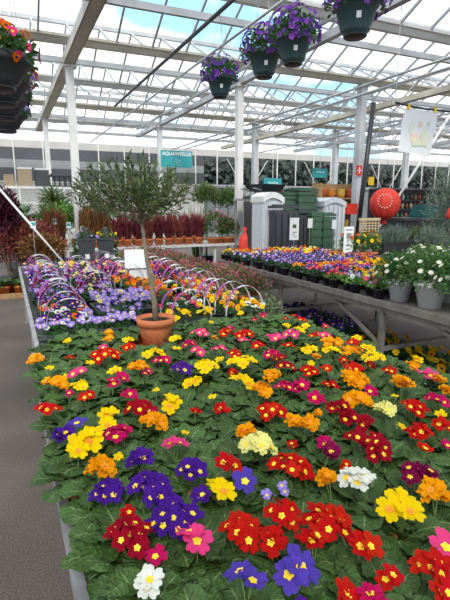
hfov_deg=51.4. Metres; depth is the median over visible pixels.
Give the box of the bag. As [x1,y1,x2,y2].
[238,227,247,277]
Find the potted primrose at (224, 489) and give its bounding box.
[188,477,263,533]
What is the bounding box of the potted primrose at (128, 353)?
[110,342,154,360]
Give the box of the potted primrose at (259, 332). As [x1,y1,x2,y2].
[232,328,267,340]
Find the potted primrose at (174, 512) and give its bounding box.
[143,494,224,567]
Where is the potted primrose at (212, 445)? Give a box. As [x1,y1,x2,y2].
[171,436,267,479]
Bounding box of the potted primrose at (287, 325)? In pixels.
[263,323,305,339]
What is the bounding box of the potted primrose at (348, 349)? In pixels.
[334,345,365,363]
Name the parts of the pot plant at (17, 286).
plant pot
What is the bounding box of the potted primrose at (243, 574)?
[198,555,284,599]
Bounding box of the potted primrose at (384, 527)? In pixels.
[329,499,388,549]
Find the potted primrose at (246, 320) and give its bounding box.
[224,310,251,325]
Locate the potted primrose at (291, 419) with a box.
[259,412,316,450]
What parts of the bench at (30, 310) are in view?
leg, rim rail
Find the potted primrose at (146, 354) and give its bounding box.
[117,350,168,371]
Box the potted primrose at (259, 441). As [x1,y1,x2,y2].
[218,430,284,477]
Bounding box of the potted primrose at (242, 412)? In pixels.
[218,400,262,424]
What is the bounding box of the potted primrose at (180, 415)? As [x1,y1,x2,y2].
[168,407,221,439]
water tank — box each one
[277,192,296,209]
[299,212,323,248]
[317,212,336,250]
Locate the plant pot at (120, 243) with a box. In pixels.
[114,239,122,246]
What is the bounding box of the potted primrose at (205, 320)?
[192,318,221,327]
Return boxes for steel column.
[40,117,51,190]
[61,63,81,262]
[154,125,164,249]
[232,83,246,248]
[251,122,260,195]
[331,129,341,183]
[350,83,371,233]
[400,152,408,187]
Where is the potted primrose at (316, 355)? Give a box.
[303,353,333,370]
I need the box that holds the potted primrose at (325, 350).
[304,345,351,366]
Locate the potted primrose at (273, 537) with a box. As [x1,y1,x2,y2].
[220,524,322,599]
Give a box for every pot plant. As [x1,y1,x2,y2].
[0,278,14,293]
[7,278,18,291]
[7,279,22,292]
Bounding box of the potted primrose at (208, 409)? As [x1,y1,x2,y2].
[188,392,244,420]
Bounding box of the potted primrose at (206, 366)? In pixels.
[184,358,223,388]
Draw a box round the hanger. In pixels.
[394,3,401,104]
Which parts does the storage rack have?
post, post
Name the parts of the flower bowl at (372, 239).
plant pot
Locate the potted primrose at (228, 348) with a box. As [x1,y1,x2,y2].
[209,347,243,357]
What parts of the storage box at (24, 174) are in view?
lid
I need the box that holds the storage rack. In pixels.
[2,186,106,256]
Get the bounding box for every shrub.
[0,184,22,279]
[0,219,40,278]
[5,216,60,264]
[15,231,69,264]
[30,200,65,229]
[47,198,74,245]
[59,199,86,244]
[202,210,229,243]
[216,217,240,242]
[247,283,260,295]
[252,292,285,315]
[418,164,449,249]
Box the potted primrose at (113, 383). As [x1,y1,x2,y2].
[84,376,145,408]
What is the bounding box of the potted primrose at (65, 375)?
[38,373,89,397]
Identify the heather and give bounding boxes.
[116,246,136,259]
[134,242,156,250]
[147,245,160,252]
[149,252,167,262]
[150,250,168,263]
[160,253,183,263]
[164,249,183,256]
[169,259,197,275]
[175,259,194,267]
[176,251,196,259]
[183,259,206,276]
[186,256,207,269]
[189,260,215,276]
[196,273,226,291]
[203,266,236,290]
[210,262,233,291]
[215,272,250,296]
[216,259,249,298]
[225,264,263,302]
[235,271,274,301]
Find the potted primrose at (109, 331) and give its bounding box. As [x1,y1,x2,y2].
[93,329,129,344]
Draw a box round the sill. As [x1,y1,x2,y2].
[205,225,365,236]
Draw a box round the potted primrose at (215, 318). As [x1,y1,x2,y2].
[207,317,236,324]
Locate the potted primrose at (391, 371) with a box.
[369,365,411,387]
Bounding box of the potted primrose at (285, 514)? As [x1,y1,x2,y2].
[237,497,340,568]
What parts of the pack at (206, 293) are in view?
carry handle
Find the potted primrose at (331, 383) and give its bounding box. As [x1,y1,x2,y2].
[315,379,361,407]
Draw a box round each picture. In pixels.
[409,121,414,133]
[415,139,424,145]
[421,129,426,139]
[424,135,428,146]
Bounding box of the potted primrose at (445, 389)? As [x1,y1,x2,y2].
[419,384,449,418]
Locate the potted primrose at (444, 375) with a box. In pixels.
[432,373,449,387]
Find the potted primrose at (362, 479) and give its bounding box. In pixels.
[320,466,411,531]
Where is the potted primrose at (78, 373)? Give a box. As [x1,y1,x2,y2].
[57,366,110,391]
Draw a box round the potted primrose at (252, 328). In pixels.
[249,327,278,344]
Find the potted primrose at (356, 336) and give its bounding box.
[334,334,380,353]
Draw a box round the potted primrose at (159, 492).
[100,483,212,562]
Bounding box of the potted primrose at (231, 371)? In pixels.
[206,368,243,395]
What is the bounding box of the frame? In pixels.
[0,292,23,299]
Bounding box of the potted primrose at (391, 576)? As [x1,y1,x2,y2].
[334,549,434,599]
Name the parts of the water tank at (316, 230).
lid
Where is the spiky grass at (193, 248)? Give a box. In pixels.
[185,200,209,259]
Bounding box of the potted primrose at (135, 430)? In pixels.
[129,408,192,438]
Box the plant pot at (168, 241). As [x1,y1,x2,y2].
[164,238,173,244]
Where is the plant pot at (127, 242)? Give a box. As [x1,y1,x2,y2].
[123,239,132,246]
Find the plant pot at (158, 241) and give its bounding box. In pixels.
[154,238,163,245]
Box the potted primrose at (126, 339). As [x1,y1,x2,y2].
[112,336,147,352]
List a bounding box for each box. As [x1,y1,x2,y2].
[3,174,14,185]
[16,167,32,185]
[34,168,49,186]
[284,188,318,216]
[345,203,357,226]
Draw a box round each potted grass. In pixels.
[41,205,58,233]
[52,206,67,248]
[78,204,91,236]
[90,206,102,247]
[98,210,113,232]
[111,217,124,246]
[116,213,128,244]
[121,217,134,246]
[130,215,137,244]
[133,220,144,245]
[144,218,155,245]
[152,215,165,245]
[163,215,175,244]
[165,212,175,242]
[172,216,185,244]
[177,210,190,242]
[183,214,194,243]
[189,209,201,242]
[193,215,205,243]
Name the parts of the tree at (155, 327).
plant pot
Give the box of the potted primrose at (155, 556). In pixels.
[86,539,206,599]
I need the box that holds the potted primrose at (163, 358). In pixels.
[144,355,171,375]
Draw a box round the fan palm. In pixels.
[11,198,39,273]
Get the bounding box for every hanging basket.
[0,0,31,133]
[0,0,33,121]
[0,0,38,108]
[0,0,40,94]
[200,15,239,99]
[239,0,281,79]
[266,0,321,67]
[322,0,393,41]
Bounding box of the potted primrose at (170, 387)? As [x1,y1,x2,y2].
[141,381,181,398]
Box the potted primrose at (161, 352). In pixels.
[145,347,179,366]
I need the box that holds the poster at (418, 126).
[398,104,437,156]
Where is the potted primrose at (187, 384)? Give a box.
[174,376,225,403]
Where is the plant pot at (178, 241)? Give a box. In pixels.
[174,238,183,244]
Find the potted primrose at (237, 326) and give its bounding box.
[214,325,241,332]
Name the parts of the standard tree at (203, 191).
plant pot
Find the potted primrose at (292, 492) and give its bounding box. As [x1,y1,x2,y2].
[262,462,354,511]
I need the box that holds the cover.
[407,205,441,217]
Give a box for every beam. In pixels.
[0,10,449,81]
[0,26,449,108]
[18,116,449,155]
[26,99,449,146]
[29,73,449,131]
[30,84,448,126]
[35,0,106,131]
[38,61,443,108]
[84,0,449,63]
[136,0,411,137]
[221,69,449,149]
[293,109,449,152]
[297,0,449,29]
[302,0,449,31]
[364,132,449,155]
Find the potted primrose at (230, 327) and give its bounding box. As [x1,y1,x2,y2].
[213,325,248,339]
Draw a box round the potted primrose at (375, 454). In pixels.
[338,442,411,491]
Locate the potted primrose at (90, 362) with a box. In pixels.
[84,360,109,375]
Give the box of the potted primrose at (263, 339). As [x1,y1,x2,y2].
[258,334,287,349]
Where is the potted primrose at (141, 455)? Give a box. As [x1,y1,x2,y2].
[111,446,177,480]
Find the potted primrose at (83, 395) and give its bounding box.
[54,389,122,424]
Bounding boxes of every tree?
[65,149,194,345]
[189,181,222,263]
[212,185,244,258]
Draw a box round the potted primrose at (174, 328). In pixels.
[171,326,195,344]
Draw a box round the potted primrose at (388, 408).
[368,400,410,439]
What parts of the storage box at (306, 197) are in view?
lid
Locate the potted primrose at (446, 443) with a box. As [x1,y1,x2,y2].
[425,438,449,474]
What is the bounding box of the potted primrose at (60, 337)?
[37,332,71,346]
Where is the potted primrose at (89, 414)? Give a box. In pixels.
[46,412,113,434]
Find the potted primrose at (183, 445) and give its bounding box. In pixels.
[143,436,211,470]
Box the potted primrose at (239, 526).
[182,505,281,590]
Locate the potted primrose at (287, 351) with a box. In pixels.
[278,341,310,362]
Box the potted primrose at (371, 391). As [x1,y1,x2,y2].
[358,384,401,412]
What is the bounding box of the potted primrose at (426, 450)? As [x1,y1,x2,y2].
[390,441,449,488]
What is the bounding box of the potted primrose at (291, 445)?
[264,440,321,478]
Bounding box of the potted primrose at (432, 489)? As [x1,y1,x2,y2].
[394,476,449,530]
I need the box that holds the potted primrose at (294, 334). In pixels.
[275,328,304,356]
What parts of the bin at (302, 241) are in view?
lid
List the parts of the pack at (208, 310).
carry handle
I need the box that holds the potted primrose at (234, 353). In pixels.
[217,348,258,369]
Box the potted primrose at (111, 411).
[75,405,126,432]
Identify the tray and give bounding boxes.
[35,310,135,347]
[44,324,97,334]
[79,296,96,306]
[88,287,151,315]
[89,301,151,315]
[95,311,141,327]
[146,297,176,304]
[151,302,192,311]
[158,308,202,316]
[178,315,209,325]
[199,303,227,315]
[212,306,255,317]
[220,311,261,319]
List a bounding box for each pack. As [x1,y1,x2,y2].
[22,254,49,271]
[23,255,53,276]
[24,260,58,281]
[25,254,54,272]
[25,257,50,278]
[26,261,56,284]
[26,262,61,287]
[28,270,67,298]
[29,267,67,293]
[30,263,68,288]
[30,274,68,305]
[33,277,75,305]
[35,278,80,307]
[35,282,80,315]
[36,283,87,322]
[41,291,92,329]
[41,298,97,334]
[58,260,84,275]
[58,261,84,271]
[60,256,89,272]
[62,255,89,272]
[63,257,95,280]
[64,260,97,282]
[66,262,99,287]
[68,260,102,284]
[73,267,106,290]
[75,270,113,294]
[77,268,111,299]
[78,272,115,306]
[88,251,112,269]
[92,252,116,274]
[94,300,144,327]
[95,255,120,273]
[95,256,123,278]
[101,257,129,276]
[105,260,132,279]
[105,261,135,285]
[111,261,139,286]
[112,264,145,288]
[115,267,148,291]
[124,279,160,292]
[131,281,169,296]
[137,253,162,269]
[140,285,176,304]
[141,256,168,274]
[149,280,192,311]
[150,259,173,271]
[153,258,179,278]
[153,260,183,284]
[158,264,188,287]
[158,287,202,316]
[165,289,215,325]
[166,267,195,294]
[173,270,207,294]
[180,268,215,301]
[186,271,221,301]
[192,278,231,308]
[199,278,238,315]
[209,281,258,317]
[219,285,267,319]
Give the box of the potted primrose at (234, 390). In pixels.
[214,373,261,402]
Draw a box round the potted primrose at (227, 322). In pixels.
[205,320,243,329]
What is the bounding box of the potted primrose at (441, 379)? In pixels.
[419,373,449,401]
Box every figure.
[83,227,90,237]
[102,227,109,237]
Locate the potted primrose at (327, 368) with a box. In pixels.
[301,364,342,388]
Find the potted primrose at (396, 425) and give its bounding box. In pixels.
[371,415,435,450]
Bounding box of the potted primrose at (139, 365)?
[105,359,164,384]
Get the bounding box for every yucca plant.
[35,177,66,264]
[43,188,72,262]
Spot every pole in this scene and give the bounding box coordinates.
[0,188,63,261]
[354,102,375,244]
[379,114,449,226]
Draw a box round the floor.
[0,238,449,599]
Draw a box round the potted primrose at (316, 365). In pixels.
[282,360,333,378]
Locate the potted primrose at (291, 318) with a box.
[262,315,293,331]
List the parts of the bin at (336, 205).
lid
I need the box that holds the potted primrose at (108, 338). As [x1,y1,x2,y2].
[94,335,124,351]
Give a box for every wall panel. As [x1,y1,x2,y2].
[0,139,448,166]
[0,146,203,165]
[0,158,203,172]
[0,167,203,183]
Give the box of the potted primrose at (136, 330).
[124,328,141,343]
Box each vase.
[322,189,325,197]
[327,189,335,196]
[336,189,344,197]
[346,189,351,197]
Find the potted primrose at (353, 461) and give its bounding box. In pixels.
[298,455,385,505]
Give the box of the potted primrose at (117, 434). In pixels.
[90,423,148,455]
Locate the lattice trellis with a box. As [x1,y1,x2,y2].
[358,218,380,245]
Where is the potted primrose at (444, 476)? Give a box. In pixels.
[430,461,449,490]
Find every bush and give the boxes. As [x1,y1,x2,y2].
[369,248,428,301]
[380,223,410,233]
[393,242,449,309]
[394,243,443,295]
[404,225,429,250]
[412,224,449,244]
[425,249,449,303]
[429,254,449,299]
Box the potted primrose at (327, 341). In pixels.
[320,336,350,359]
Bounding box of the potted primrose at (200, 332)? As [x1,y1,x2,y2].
[181,327,216,346]
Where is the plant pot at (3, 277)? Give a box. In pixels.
[0,275,18,279]
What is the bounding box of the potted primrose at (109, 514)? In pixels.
[68,494,168,578]
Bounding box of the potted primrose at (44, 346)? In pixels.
[27,340,70,356]
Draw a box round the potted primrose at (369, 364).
[363,360,387,382]
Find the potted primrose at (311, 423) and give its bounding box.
[276,412,350,459]
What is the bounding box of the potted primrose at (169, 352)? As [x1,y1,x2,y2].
[155,346,195,368]
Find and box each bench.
[18,261,213,445]
[31,324,426,599]
[50,240,238,264]
[212,259,449,354]
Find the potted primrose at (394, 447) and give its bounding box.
[348,430,426,485]
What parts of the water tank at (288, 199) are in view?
lid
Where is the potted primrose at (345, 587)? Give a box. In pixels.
[281,568,368,599]
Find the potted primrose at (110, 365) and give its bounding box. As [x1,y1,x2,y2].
[106,359,153,373]
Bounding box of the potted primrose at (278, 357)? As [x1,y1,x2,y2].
[256,353,302,372]
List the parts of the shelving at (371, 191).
shelf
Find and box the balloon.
[370,73,400,224]
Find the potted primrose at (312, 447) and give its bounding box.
[296,432,352,466]
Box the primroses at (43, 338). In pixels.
[39,326,133,347]
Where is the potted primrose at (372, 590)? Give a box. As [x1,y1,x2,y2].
[355,578,418,599]
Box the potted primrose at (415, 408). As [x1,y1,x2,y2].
[393,399,445,436]
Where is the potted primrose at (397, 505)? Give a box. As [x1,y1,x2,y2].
[358,486,449,558]
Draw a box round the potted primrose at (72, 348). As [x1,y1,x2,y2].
[41,337,86,360]
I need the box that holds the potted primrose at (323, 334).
[317,331,345,348]
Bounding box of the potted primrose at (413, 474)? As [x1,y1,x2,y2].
[379,461,449,517]
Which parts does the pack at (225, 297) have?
carry handle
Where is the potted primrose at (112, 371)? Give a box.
[89,366,140,389]
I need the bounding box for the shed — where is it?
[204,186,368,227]
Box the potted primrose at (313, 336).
[298,330,319,350]
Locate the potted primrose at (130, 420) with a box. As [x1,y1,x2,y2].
[115,415,179,449]
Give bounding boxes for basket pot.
[0,47,30,94]
[0,78,29,108]
[0,96,26,121]
[0,113,25,133]
[207,73,232,99]
[248,47,279,79]
[276,30,311,67]
[333,0,379,41]
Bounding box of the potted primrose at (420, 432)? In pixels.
[396,422,449,461]
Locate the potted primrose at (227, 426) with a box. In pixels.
[189,418,243,452]
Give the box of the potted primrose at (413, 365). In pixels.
[386,360,425,383]
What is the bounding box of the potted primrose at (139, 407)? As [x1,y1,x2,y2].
[114,398,170,433]
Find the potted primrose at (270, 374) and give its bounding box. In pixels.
[254,368,295,396]
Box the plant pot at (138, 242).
[134,239,142,245]
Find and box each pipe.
[90,0,285,142]
[114,0,235,106]
[171,56,449,149]
[184,66,449,149]
[259,113,449,152]
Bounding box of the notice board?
[368,177,373,184]
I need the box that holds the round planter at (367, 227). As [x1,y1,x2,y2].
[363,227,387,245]
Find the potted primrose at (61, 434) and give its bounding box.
[37,423,87,468]
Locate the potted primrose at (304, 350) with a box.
[286,343,330,364]
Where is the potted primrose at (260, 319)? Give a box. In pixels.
[249,313,276,326]
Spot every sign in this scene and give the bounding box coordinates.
[161,124,191,167]
[264,123,281,184]
[289,218,298,245]
[308,218,312,242]
[312,140,327,177]
[332,220,336,250]
[343,226,353,255]
[356,165,361,174]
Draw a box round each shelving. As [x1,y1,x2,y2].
[312,183,351,226]
[367,188,449,246]
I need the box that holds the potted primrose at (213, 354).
[200,344,229,365]
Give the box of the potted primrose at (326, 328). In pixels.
[306,323,345,336]
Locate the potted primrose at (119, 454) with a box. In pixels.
[80,444,152,489]
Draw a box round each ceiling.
[29,18,448,114]
[37,0,449,86]
[43,89,449,141]
[44,87,449,133]
[51,62,449,132]
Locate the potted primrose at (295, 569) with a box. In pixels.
[242,543,331,599]
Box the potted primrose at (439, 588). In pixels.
[403,572,449,599]
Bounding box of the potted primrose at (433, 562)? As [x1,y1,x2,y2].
[382,546,449,599]
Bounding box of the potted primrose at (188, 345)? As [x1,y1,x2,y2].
[171,339,209,359]
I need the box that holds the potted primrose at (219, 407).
[195,401,254,439]
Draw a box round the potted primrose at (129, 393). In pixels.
[93,388,156,416]
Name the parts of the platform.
post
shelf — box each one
[2,186,100,189]
[22,202,104,203]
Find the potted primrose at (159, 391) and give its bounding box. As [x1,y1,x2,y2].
[131,386,183,406]
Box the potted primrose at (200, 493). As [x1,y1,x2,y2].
[177,484,229,534]
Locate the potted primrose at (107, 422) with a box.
[82,415,132,454]
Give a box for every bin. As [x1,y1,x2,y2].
[243,196,251,248]
[250,192,284,285]
[268,204,299,286]
[294,209,310,247]
[316,197,346,248]
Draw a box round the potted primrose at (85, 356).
[79,344,123,365]
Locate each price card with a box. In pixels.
[124,249,145,269]
[129,269,147,286]
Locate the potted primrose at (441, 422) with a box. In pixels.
[427,415,449,452]
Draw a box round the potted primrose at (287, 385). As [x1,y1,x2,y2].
[259,380,306,412]
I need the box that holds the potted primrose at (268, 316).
[242,314,271,322]
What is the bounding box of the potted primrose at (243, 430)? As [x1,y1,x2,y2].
[213,421,274,465]
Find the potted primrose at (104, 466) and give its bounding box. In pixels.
[58,453,141,524]
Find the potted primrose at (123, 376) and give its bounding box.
[99,371,145,399]
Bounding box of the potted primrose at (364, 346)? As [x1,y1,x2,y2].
[350,343,380,362]
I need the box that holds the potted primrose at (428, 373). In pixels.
[398,367,449,398]
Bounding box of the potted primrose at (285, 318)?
[268,316,294,333]
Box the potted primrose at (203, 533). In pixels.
[158,516,244,599]
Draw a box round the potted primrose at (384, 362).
[361,350,387,371]
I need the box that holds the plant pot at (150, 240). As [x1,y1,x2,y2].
[146,238,153,245]
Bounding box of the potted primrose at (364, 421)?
[338,413,404,440]
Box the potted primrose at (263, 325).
[252,323,284,331]
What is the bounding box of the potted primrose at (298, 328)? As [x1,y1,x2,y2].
[281,326,320,343]
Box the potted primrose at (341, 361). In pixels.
[318,355,370,382]
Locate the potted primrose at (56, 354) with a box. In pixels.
[28,350,76,366]
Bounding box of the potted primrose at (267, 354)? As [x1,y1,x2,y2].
[244,349,294,382]
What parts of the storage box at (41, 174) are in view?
lid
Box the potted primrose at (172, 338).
[157,334,183,350]
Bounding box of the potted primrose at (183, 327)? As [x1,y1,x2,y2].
[173,321,205,330]
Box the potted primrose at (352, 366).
[327,361,378,388]
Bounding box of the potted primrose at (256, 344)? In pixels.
[244,340,272,356]
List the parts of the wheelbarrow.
frame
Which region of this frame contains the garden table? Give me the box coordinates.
[384,217,446,244]
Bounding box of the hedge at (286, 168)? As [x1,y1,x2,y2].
[204,156,449,188]
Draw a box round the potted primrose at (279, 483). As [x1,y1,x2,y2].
[261,475,317,527]
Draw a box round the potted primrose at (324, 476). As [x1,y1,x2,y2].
[301,467,360,530]
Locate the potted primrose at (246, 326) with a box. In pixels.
[240,317,270,329]
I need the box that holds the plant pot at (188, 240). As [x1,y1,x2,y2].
[184,237,193,243]
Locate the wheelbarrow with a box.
[241,184,284,193]
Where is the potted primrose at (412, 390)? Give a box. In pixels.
[377,374,430,400]
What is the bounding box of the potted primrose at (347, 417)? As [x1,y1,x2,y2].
[313,407,369,438]
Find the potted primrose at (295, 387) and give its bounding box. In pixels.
[271,380,308,414]
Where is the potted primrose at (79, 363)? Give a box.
[52,355,87,373]
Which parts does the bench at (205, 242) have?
rim rail, leg, leg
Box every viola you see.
[223,248,231,260]
[231,250,240,263]
[238,251,249,264]
[239,252,251,265]
[249,253,260,265]
[250,255,264,268]
[260,256,271,269]
[264,257,274,271]
[272,258,286,273]
[276,304,295,314]
[277,259,290,275]
[284,306,304,318]
[286,261,302,276]
[290,262,305,278]
[290,301,309,313]
[294,309,314,322]
[299,264,318,280]
[301,260,312,275]
[301,304,321,319]
[304,314,324,327]
[305,265,325,283]
[312,307,331,324]
[314,318,337,329]
[318,262,328,279]
[319,267,338,285]
[320,313,343,327]
[323,269,344,287]
[330,321,353,338]
[332,266,348,283]
[334,314,357,334]
[335,264,347,269]
[337,270,356,289]
[339,267,358,279]
[341,259,353,263]
[343,273,363,293]
[346,321,371,344]
[353,270,372,288]
[354,267,367,277]
[356,333,372,346]
[357,275,382,295]
[360,264,372,269]
[361,272,374,284]
[367,278,387,299]
[370,329,396,351]
[372,338,400,356]
[385,347,415,361]
[390,334,416,357]
[403,344,431,364]
[405,350,438,366]
[424,345,449,372]
[426,357,449,373]
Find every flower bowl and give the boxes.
[337,231,358,253]
[353,230,369,254]
[360,231,381,256]
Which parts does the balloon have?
cord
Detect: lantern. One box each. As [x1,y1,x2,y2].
[49,173,54,186]
[54,173,59,186]
[59,173,64,186]
[65,173,70,186]
[446,208,449,218]
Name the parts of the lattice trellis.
frame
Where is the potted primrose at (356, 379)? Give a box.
[331,369,371,407]
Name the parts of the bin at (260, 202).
lid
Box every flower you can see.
[0,19,10,28]
[7,26,17,35]
[12,51,21,61]
[15,50,22,58]
[25,42,31,51]
[25,356,37,363]
[32,402,47,410]
[36,354,44,361]
[40,403,53,415]
[41,376,49,384]
[48,378,60,385]
[50,425,66,438]
[52,403,63,410]
[53,430,71,442]
[55,375,65,380]
[57,423,75,439]
[59,379,68,389]
[65,388,72,396]
[65,432,85,454]
[67,368,77,377]
[67,417,87,427]
[67,439,90,458]
[73,381,81,390]
[75,366,86,373]
[77,425,103,437]
[77,427,103,452]
[78,392,89,401]
[79,382,88,390]
[83,459,107,474]
[85,438,92,444]
[86,309,92,314]
[87,389,94,398]
[88,482,99,501]
[89,350,99,357]
[90,453,116,477]
[93,353,103,364]
[94,480,111,488]
[96,484,115,504]
[97,407,114,419]
[98,344,107,348]
[98,348,110,357]
[98,415,116,429]
[99,479,122,498]
[101,462,108,469]
[102,426,114,439]
[102,520,121,538]
[103,405,119,414]
[103,483,122,503]
[104,329,112,334]
[105,335,113,340]
[105,376,118,381]
[106,477,124,492]
[107,366,116,373]
[107,377,120,386]
[107,427,126,443]
[109,351,119,359]
[110,525,126,538]
[111,527,129,552]
[112,424,129,438]
[113,366,121,371]
[113,451,123,460]
[116,515,128,528]
[118,373,129,381]
[118,423,132,432]
[118,537,123,543]
[120,390,135,398]
[121,504,135,515]
[121,521,141,542]
[122,343,131,351]
[123,388,138,398]
[123,401,135,414]
[124,450,143,467]
[125,514,144,528]
[126,342,134,348]
[126,476,144,494]
[126,533,149,559]
[127,363,135,369]
[128,450,146,464]
[130,523,147,543]
[132,401,147,415]
[132,446,149,460]
[133,447,154,464]
[133,568,161,599]
[134,544,140,550]
[135,520,156,532]
[136,470,154,478]
[136,563,164,589]
[137,362,145,369]
[139,415,146,423]
[141,350,152,358]
[141,484,161,508]
[142,402,157,414]
[143,477,161,485]
[144,411,159,426]
[144,473,155,483]
[144,516,163,532]
[145,543,167,567]
[145,575,153,582]
[149,487,170,504]
[151,411,167,423]
[151,472,165,482]
[151,501,164,516]
[153,415,168,430]
[153,512,171,537]
[154,504,170,520]
[155,475,172,487]
[155,483,175,493]
[156,349,165,355]
[158,490,173,502]
[161,396,179,414]
[161,436,179,448]
[162,355,170,363]
[164,393,178,400]
[164,502,184,511]
[165,494,184,509]
[165,505,184,524]
[166,436,189,446]
[168,396,182,404]
[168,517,188,540]
[169,335,177,341]
[171,360,183,368]
[173,365,181,372]
[174,511,194,524]
[175,464,183,476]
[175,522,204,536]
[178,364,191,375]
[179,457,196,466]
[180,458,195,471]
[181,309,187,314]
[182,378,193,388]
[183,466,196,481]
[183,502,204,520]
[183,522,213,554]
[188,376,201,385]
[189,407,201,413]
[190,487,208,502]
[191,346,198,352]
[192,457,207,466]
[193,463,207,477]
[193,484,210,502]
[193,537,201,544]
[194,361,203,369]
[196,328,203,335]
[196,348,204,356]
[200,364,210,373]
[203,359,214,369]
[206,477,227,489]
[210,477,236,500]
[213,401,226,413]
[214,451,234,470]
[215,356,223,361]
[216,403,231,413]
[218,513,235,532]
[219,329,227,336]
[220,487,227,493]
[223,559,251,581]
[226,357,234,364]
[226,517,250,535]
[226,518,247,545]
[227,455,242,472]
[228,368,236,374]
[229,374,243,379]
[230,351,238,357]
[230,509,251,519]
[232,357,241,363]
[232,466,256,493]
[234,332,243,338]
[235,421,255,438]
[235,425,256,433]
[235,512,261,536]
[237,358,248,368]
[237,524,259,553]
[237,566,268,589]
[238,435,254,453]
[241,374,254,390]
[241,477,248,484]
[245,329,253,337]
[245,536,252,543]
[247,356,257,362]
[248,576,256,583]
[251,341,261,348]
[251,382,265,389]
[251,434,269,455]
[255,430,271,444]
[256,403,266,412]
[257,384,272,398]
[257,524,282,536]
[258,381,272,388]
[259,525,285,558]
[260,408,273,421]
[262,490,270,499]
[263,351,272,358]
[263,368,277,382]
[263,502,280,517]
[265,402,278,415]
[266,370,281,376]
[266,456,280,469]
[266,526,288,545]
[267,441,277,455]
[267,538,274,546]
[270,334,279,341]
[271,502,294,526]
[273,552,308,595]
[275,360,285,368]
[276,460,288,470]
[277,405,287,418]
[277,480,286,489]
[278,512,284,518]
[279,380,286,388]
[280,485,288,496]
[281,498,300,515]
[282,331,289,337]
[282,543,320,586]
[283,341,291,346]
[283,361,291,367]
[283,453,294,460]
[283,510,301,531]
[283,570,293,580]
[284,382,294,391]
[284,413,300,426]
[285,457,301,466]
[285,460,301,477]
[286,440,297,445]
[289,32,294,39]
[290,331,298,338]
[291,382,302,392]
[293,455,308,465]
[294,415,312,427]
[294,532,314,542]
[295,595,306,599]
[296,377,310,390]
[296,510,319,525]
[296,562,306,568]
[297,463,309,480]
[299,528,324,548]
[300,365,309,371]
[301,323,309,328]
[301,461,314,480]
[302,412,319,431]
[303,28,309,35]
[303,368,313,376]
[304,348,311,353]
[306,501,321,512]
[307,389,322,404]
[308,522,329,543]
[310,345,317,351]
[310,510,328,530]
[312,366,318,374]
[314,469,333,486]
[315,408,322,415]
[316,435,330,448]
[317,515,338,541]
[318,467,336,482]
[318,503,338,515]
[319,331,327,337]
[319,504,343,527]
[320,337,328,341]
[321,347,329,352]
[321,364,332,371]
[321,440,341,457]
[322,443,340,459]
[323,340,332,346]
[325,403,339,413]
[325,526,331,532]
[329,346,337,350]
[330,379,339,388]
[331,400,344,412]
[332,339,341,346]
[333,505,350,517]
[333,507,352,527]
[335,576,361,599]
[336,521,352,542]
[337,467,356,487]
[337,585,359,599]
[338,324,344,330]
[339,398,351,410]
[339,411,351,425]
[340,369,353,379]
[341,459,351,466]
[342,349,351,355]
[342,390,359,407]
[342,430,357,438]
[342,466,365,473]
[343,345,352,351]
[343,371,360,385]
[343,534,362,547]
[345,338,355,344]
[346,364,353,370]
[347,470,368,491]
[348,410,359,422]
[348,529,374,560]
[350,363,362,372]
[350,374,365,389]
[350,427,367,444]
[350,468,372,484]
[352,348,360,354]
[352,389,370,405]
[353,334,361,340]
[355,369,370,383]
[355,416,369,431]
[356,467,376,480]
[356,542,363,549]
[356,581,383,599]
[358,413,374,425]
[360,343,368,349]
[360,434,375,445]
[361,531,384,558]
[362,392,373,406]
[364,355,373,361]
[364,384,377,395]
[365,361,375,368]
[365,442,381,453]
[365,447,380,463]
[367,585,388,599]
[368,542,374,549]
[369,344,375,350]
[369,433,386,445]
[372,402,380,409]
[374,566,400,591]
[375,493,406,522]
[376,444,391,461]
[377,401,384,411]
[377,437,392,455]
[379,353,385,360]
[380,366,391,371]
[382,402,396,417]
[382,576,389,582]
[383,563,404,584]
[384,487,411,502]
[385,365,397,374]
[385,505,393,513]
[390,374,406,385]
[391,377,406,388]
[392,349,399,355]
[394,486,415,501]
[395,494,426,521]
[397,422,405,428]
[398,375,416,387]
[400,461,418,474]
[401,468,420,484]
[405,399,418,412]
[406,347,411,353]
[406,507,413,513]
[407,426,423,440]
[407,548,434,573]
[409,362,419,369]
[412,399,426,410]
[413,355,423,362]
[413,405,424,418]
[413,422,430,439]
[415,345,422,351]
[416,441,430,450]
[416,466,431,479]
[416,476,446,502]
[417,552,444,579]
[419,443,433,451]
[420,463,439,478]
[421,422,434,436]
[422,367,438,380]
[423,546,449,570]
[424,393,435,400]
[426,476,449,502]
[426,486,434,492]
[428,351,434,356]
[428,526,449,555]
[428,574,443,599]
[429,346,437,350]
[429,357,438,362]
[430,394,444,401]
[431,415,448,431]
[432,558,449,578]
[433,373,447,382]
[434,409,446,416]
[437,364,445,372]
[438,384,449,394]
[438,394,449,407]
[438,576,449,599]
[440,541,449,551]
[442,438,449,448]
[445,588,449,596]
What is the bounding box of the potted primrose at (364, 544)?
[314,526,413,594]
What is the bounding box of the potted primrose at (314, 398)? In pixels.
[288,389,328,415]
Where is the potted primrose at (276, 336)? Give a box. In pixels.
[262,332,285,349]
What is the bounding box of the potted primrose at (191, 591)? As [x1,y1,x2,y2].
[171,583,220,599]
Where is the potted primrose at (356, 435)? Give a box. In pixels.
[333,427,387,465]
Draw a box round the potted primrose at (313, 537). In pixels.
[263,522,361,598]
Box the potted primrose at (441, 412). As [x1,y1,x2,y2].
[419,409,449,439]
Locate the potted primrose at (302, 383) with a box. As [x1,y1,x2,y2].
[291,377,341,412]
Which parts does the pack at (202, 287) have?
carry handle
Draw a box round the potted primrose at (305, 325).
[297,323,314,339]
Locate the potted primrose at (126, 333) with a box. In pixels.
[104,330,137,342]

